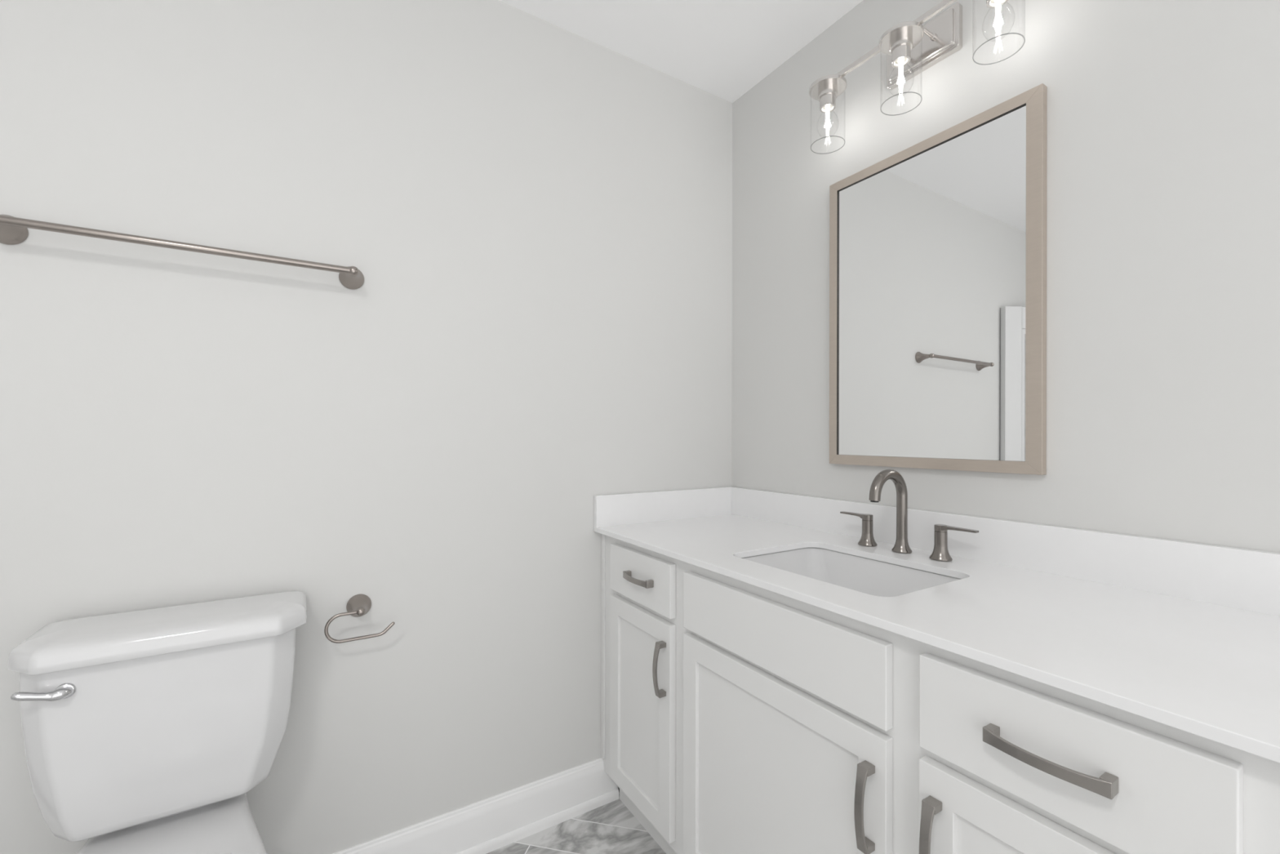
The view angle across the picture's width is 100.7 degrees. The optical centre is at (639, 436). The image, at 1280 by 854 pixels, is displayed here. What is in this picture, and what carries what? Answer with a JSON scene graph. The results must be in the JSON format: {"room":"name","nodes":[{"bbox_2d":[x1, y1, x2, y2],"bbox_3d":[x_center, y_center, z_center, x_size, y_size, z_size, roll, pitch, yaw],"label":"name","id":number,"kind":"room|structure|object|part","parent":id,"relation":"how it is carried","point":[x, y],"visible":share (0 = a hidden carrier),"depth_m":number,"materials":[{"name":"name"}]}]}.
{"room":"bathroom","nodes":[
{"label":"bathroom","id":0,"kind":"room"},
{"bbox_2d":[0,0,732,853],"bbox_3d":[-0.896,-0.042,1.319,2.860,2.460,0.120,0,0,-32],"label":"wall","id":1,"kind":"structure","parent":0,"point":[535,215],"depth_m":1.35,"materials":[{"name":"white paint"}]},
{"bbox_2d":[0,214,364,289],"bbox_3d":[-0.964,-0.402,1.158,0.649,0.057,0.079,0,0,-32],"label":"towel bar","id":2,"kind":"object","parent":1,"relation":"attached to","point":[13,230],"visible":1,"depth_m":1.10,"materials":[{"name":"silver metal"}]},
{"bbox_2d":[324,594,395,643],"bbox_3d":[-0.702,0.453,1.329,0.154,0.098,0.068,0,0,-32],"label":"toilet paper holder","id":3,"kind":"object","parent":1,"relation":"attached to","point":[358,605],"visible":1,"depth_m":1.32,"materials":[{"name":"silver metal"}]},
{"bbox_3d":[-0.690,0.466,1.309,0.154,0.073,0.008,0,0,-32],"label":"hook arm","id":4,"kind":"part","parent":3,"relation":"part of","materials":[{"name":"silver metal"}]},
{"bbox_2d":[333,757,618,853],"bbox_3d":[-1.075,1.116,1.126,2.357,0.143,0.020,0,0,-32],"label":"baseboard","id":5,"kind":"structure","parent":1,"relation":"attached to","point":[491,824],"depth_m":1.55,"materials":[{"name":"white paint"}]},
{"bbox_2d":[486,793,666,853],"bbox_3d":[-0.062,1.240,-0.028,3.100,0.100,3.290,0,0,-32],"label":"floor","id":6,"kind":"structure","parent":0,"point":[611,828],"depth_m":1.57,"materials":[{"name":"grey stone"}]},
{"bbox_2d":[7,591,306,853],"bbox_3d":[-0.812,0.778,0.869,0.447,0.820,0.715,0,0,-32],"label":"toilet","id":7,"kind":"object","parent":6,"relation":"on","point":[146,731],"visible":1,"depth_m":1.01,"materials":[{"name":"white ceramic"}]},
{"bbox_3d":[-1.039,0.452,0.925,0.075,0.032,0.024,0,0,-36],"label":"flush lever","id":8,"kind":"part","parent":7,"relation":"part of","materials":[{"name":"silver metal"}]},
{"bbox_3d":[-0.948,0.391,1.088,0.447,0.046,0.197,0,0,-32],"label":"tank lid","id":9,"kind":"part","parent":7,"relation":"part of","materials":[{"name":"white ceramic"}]},
{"bbox_3d":[-0.814,0.975,0.854,0.368,0.428,0.678,0,0,-32],"label":"bowl","id":10,"kind":"part","parent":7,"relation":"part of","materials":[{"name":"white ceramic"}]},
{"bbox_2d":[600,533,1279,853],"bbox_3d":[0.487,0.750,1.222,0.605,0.882,1.504,0,0,-32],"label":"vanity cabinet","id":11,"kind":"object","parent":6,"relation":"on","point":[738,717],"visible":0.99,"depth_m":0.90,"materials":[{"name":"white wood"}]},
{"bbox_3d":[-0.011,0.400,1.482,0.033,0.019,0.130,0,0,-32],"label":"handle","id":12,"kind":"part","parent":11,"relation":"part of","materials":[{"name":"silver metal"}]},
{"bbox_3d":[0.002,0.773,1.515,0.008,0.467,0.228,0,0,-32],"label":"door panel","id":13,"kind":"part","parent":11,"relation":"part of","materials":[{"name":"white wood"}]},
{"bbox_3d":[0.000,0.404,1.514,0.020,0.141,0.324,0,0,-32],"label":"drawer","id":14,"kind":"part","parent":11,"relation":"part of","materials":[{"name":"white wood"}]},
{"bbox_3d":[0.000,0.773,1.514,0.020,0.563,0.324,0,0,-32],"label":"door","id":15,"kind":"part","parent":11,"relation":"part of","materials":[{"name":"white wood"}]},
{"bbox_3d":[0.050,0.609,1.383,0.033,0.140,0.019,0,0,-32],"label":"handle","id":16,"kind":"part","parent":11,"relation":"part of","materials":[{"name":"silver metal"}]},
{"bbox_3d":[0.263,0.774,1.096,0.008,0.467,0.453,0,0,-32],"label":"door panel","id":17,"kind":"part","parent":11,"relation":"part of","materials":[{"name":"white wood"}]},
{"bbox_3d":[0.261,0.408,1.095,0.020,0.139,0.549,0,0,-32],"label":"false drawer","id":18,"kind":"part","parent":11,"relation":"part of","materials":[{"name":"white wood"}]},
{"bbox_3d":[0.260,0.774,1.095,0.020,0.563,0.549,0,0,-32],"label":"door","id":19,"kind":"part","parent":11,"relation":"part of","materials":[{"name":"white wood"}]},
{"bbox_3d":[0.368,0.612,0.871,0.033,0.140,0.019,0,0,-32],"label":"handle","id":20,"kind":"part","parent":11,"relation":"part of","materials":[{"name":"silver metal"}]},
{"bbox_3d":[0.426,0.608,0.779,0.033,0.140,0.019,0,0,-32],"label":"handle","id":21,"kind":"part","parent":11,"relation":"part of","materials":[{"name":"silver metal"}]},
{"bbox_2d":[594,486,1279,763],"bbox_3d":[0.501,0.251,1.221,0.587,0.116,1.519,0,0,-32],"label":"countertop","id":22,"kind":"structure","parent":11,"relation":"on","point":[1184,636],"depth_m":0.94,"materials":[{"name":"white stone"}]},
{"bbox_2d":[741,546,960,596],"bbox_3d":[0.464,0.383,1.220,0.353,0.148,0.461,0,0,-32],"label":"sink","id":23,"kind":"object","parent":22,"relation":"in","point":[860,574],"visible":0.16,"depth_m":1.36,"materials":[{"name":"white ceramic"}]},
{"bbox_2d":[840,469,978,561],"bbox_3d":[0.623,0.188,1.321,0.150,0.211,0.359,0,0,-32],"label":"faucet","id":24,"kind":"object","parent":22,"relation":"on","point":[940,552],"visible":1,"depth_m":1.33,"materials":[{"name":"silver metal"}]},
{"bbox_3d":[0.596,0.219,1.460,0.028,0.015,0.095,0,0,-32],"label":"lever","id":25,"kind":"part","parent":24,"relation":"part of","materials":[{"name":"silver metal"}]},
{"bbox_3d":[0.614,0.260,1.431,0.048,0.067,0.048,0,0,-32],"label":"handle","id":26,"kind":"part","parent":24,"relation":"part of","materials":[{"name":"silver metal"}]},
{"bbox_3d":[0.622,0.188,1.321,0.149,0.211,0.047,0,0,-32],"label":"spout","id":27,"kind":"part","parent":24,"relation":"part of","materials":[{"name":"silver metal"}]},
{"bbox_3d":[0.717,0.260,1.264,0.048,0.067,0.048,0,0,-32],"label":"handle","id":28,"kind":"part","parent":24,"relation":"part of","materials":[{"name":"silver metal"}]},
{"bbox_3d":[0.735,0.220,1.236,0.028,0.015,0.095,0,0,-32],"label":"lever","id":29,"kind":"part","parent":24,"relation":"part of","materials":[{"name":"silver metal"}]},
{"bbox_3d":[0.523,0.774,0.677,0.008,0.467,0.233,0,0,-32],"label":"door panel","id":30,"kind":"part","parent":11,"relation":"part of","materials":[{"name":"white wood"}]},
{"bbox_3d":[0.520,0.774,0.676,0.020,0.563,0.329,0,0,-32],"label":"door","id":31,"kind":"part","parent":11,"relation":"part of","materials":[{"name":"white wood"}]},
{"bbox_3d":[0.501,0.401,0.658,0.033,0.019,0.136,0,0,-32],"label":"handle","id":32,"kind":"part","parent":11,"relation":"part of","materials":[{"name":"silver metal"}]},
{"bbox_3d":[0.521,0.405,0.676,0.020,0.141,0.329,0,0,-32],"label":"drawer","id":33,"kind":"part","parent":11,"relation":"part of","materials":[{"name":"white wood"}]},
{"bbox_2d":[498,0,862,102],"bbox_3d":[-0.057,-1.321,-0.028,3.100,0.100,3.290,0,0,-32],"label":"ceiling","id":34,"kind":"structure","parent":0,"point":[722,49],"depth_m":1.66,"materials":[{"name":"white paint"}]},
{"bbox_2d":[731,0,1279,552],"bbox_3d":[1.175,-0.038,0.810,0.120,2.460,3.170,0,0,-32],"label":"wall","id":35,"kind":"structure","parent":0,"point":[1163,179],"depth_m":1.08,"materials":[{"name":"white paint"}]},
{"bbox_2d":[808,0,1025,142],"bbox_3d":[0.679,-0.951,1.349,0.154,0.231,0.547,0,0,-32],"label":"vanity light","id":36,"kind":"object","parent":35,"relation":"attached to","point":[911,48],"visible":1,"depth_m":1.33,"materials":[{"name":"silver metal"}]},
{"bbox_2d":[817,84,837,112],"bbox_3d":[0.540,-0.968,1.524,0.053,0.054,0.053,0,0,-32],"label":"socket","id":37,"kind":"object","parent":36,"relation":"attached to","point":[827,93],"depth_m":1.51,"materials":[{"name":"silver metal"}]},
{"bbox_3d":[0.540,-0.938,1.524,0.018,0.023,0.018,0,0,-32],"label":"bulb stem","id":38,"kind":"part","parent":36,"relation":"part of","materials":[{"name":"white glass"}]},
{"bbox_2d":[888,32,912,67],"bbox_3d":[0.657,-0.968,1.335,0.053,0.054,0.053,0,0,-32],"label":"socket","id":39,"kind":"object","parent":36,"relation":"attached to","point":[900,44],"depth_m":1.32,"materials":[{"name":"silver metal"}]},
{"bbox_3d":[0.657,-0.916,1.335,0.094,0.159,0.094,0,0,-32],"label":"lamp shade","id":40,"kind":"part","parent":36,"relation":"part of","materials":[{"name":"clear glass"}]},
{"bbox_3d":[0.657,-0.938,1.335,0.018,0.023,0.018,0,0,-32],"label":"bulb stem","id":41,"kind":"part","parent":36,"relation":"part of","materials":[{"name":"white glass"}]},
{"bbox_3d":[0.734,-1.012,1.383,0.026,0.109,0.192,0,0,-32],"label":"wall plate","id":42,"kind":"part","parent":36,"relation":"part of","materials":[{"name":"silver metal"}]},
{"bbox_3d":[0.712,-1.011,1.323,0.074,0.015,0.015,0,0,-32],"label":"support rod","id":43,"kind":"part","parent":36,"relation":"part of","materials":[{"name":"silver metal"}]},
{"bbox_2d":[986,0,1008,8],"bbox_3d":[0.775,-0.968,1.146,0.053,0.054,0.053,0,0,-32],"label":"socket","id":44,"kind":"object","parent":36,"relation":"attached to","point":[992,4],"depth_m":1.15,"materials":[{"name":"silver metal"}]},
{"bbox_3d":[0.774,-0.937,1.146,0.018,0.023,0.018,0,0,-32],"label":"bulb stem","id":45,"kind":"part","parent":36,"relation":"part of","materials":[{"name":"white glass"}]},
{"bbox_3d":[0.774,-0.904,1.146,0.059,0.088,0.059,0,0,-32],"label":"bulb","id":46,"kind":"part","parent":36,"relation":"part of","materials":[{"name":"clear glass"}]},
{"bbox_3d":[0.774,-0.915,1.146,0.094,0.159,0.094,0,0,-32],"label":"lamp shade","id":47,"kind":"part","parent":36,"relation":"part of","materials":[{"name":"clear glass"}]},
{"bbox_2d":[829,83,1047,475],"bbox_3d":[0.733,-0.340,1.387,0.022,0.847,0.554,0,0,-32],"label":"wall mirror","id":48,"kind":"object","parent":35,"relation":"attached to","point":[938,246],"visible":1,"depth_m":1.32,"materials":[{"name":"beige metal"}]},
{"bbox_3d":[0.594,-0.340,1.610,0.022,0.846,0.028,0,0,-32],"label":"frame rail","id":49,"kind":"part","parent":48,"relation":"part of","materials":[{"name":"beige wood"}]},
{"bbox_3d":[0.733,-0.750,1.387,0.022,0.026,0.554,0,0,-32],"label":"frame rail","id":50,"kind":"part","parent":48,"relation":"part of","materials":[{"name":"beige wood"}]},
{"bbox_3d":[0.732,0.070,1.387,0.022,0.028,0.554,0,0,-32],"label":"frame rail","id":51,"kind":"part","parent":48,"relation":"part of","materials":[{"name":"beige wood"}]},
{"bbox_3d":[0.870,-0.339,1.165,0.022,0.846,0.032,0,0,-32],"label":"frame rail","id":52,"kind":"part","parent":48,"relation":"part of","materials":[{"name":"beige wood"}]},
{"bbox_2d":[731,486,1279,616],"bbox_3d":[0.747,0.245,1.364,0.019,0.104,1.502,0,0,-32],"label":"backsplash","id":53,"kind":"structure","parent":35,"relation":"attached to","point":[1244,579],"depth_m":1.10,"materials":[{"name":"white stone"}]}
]}

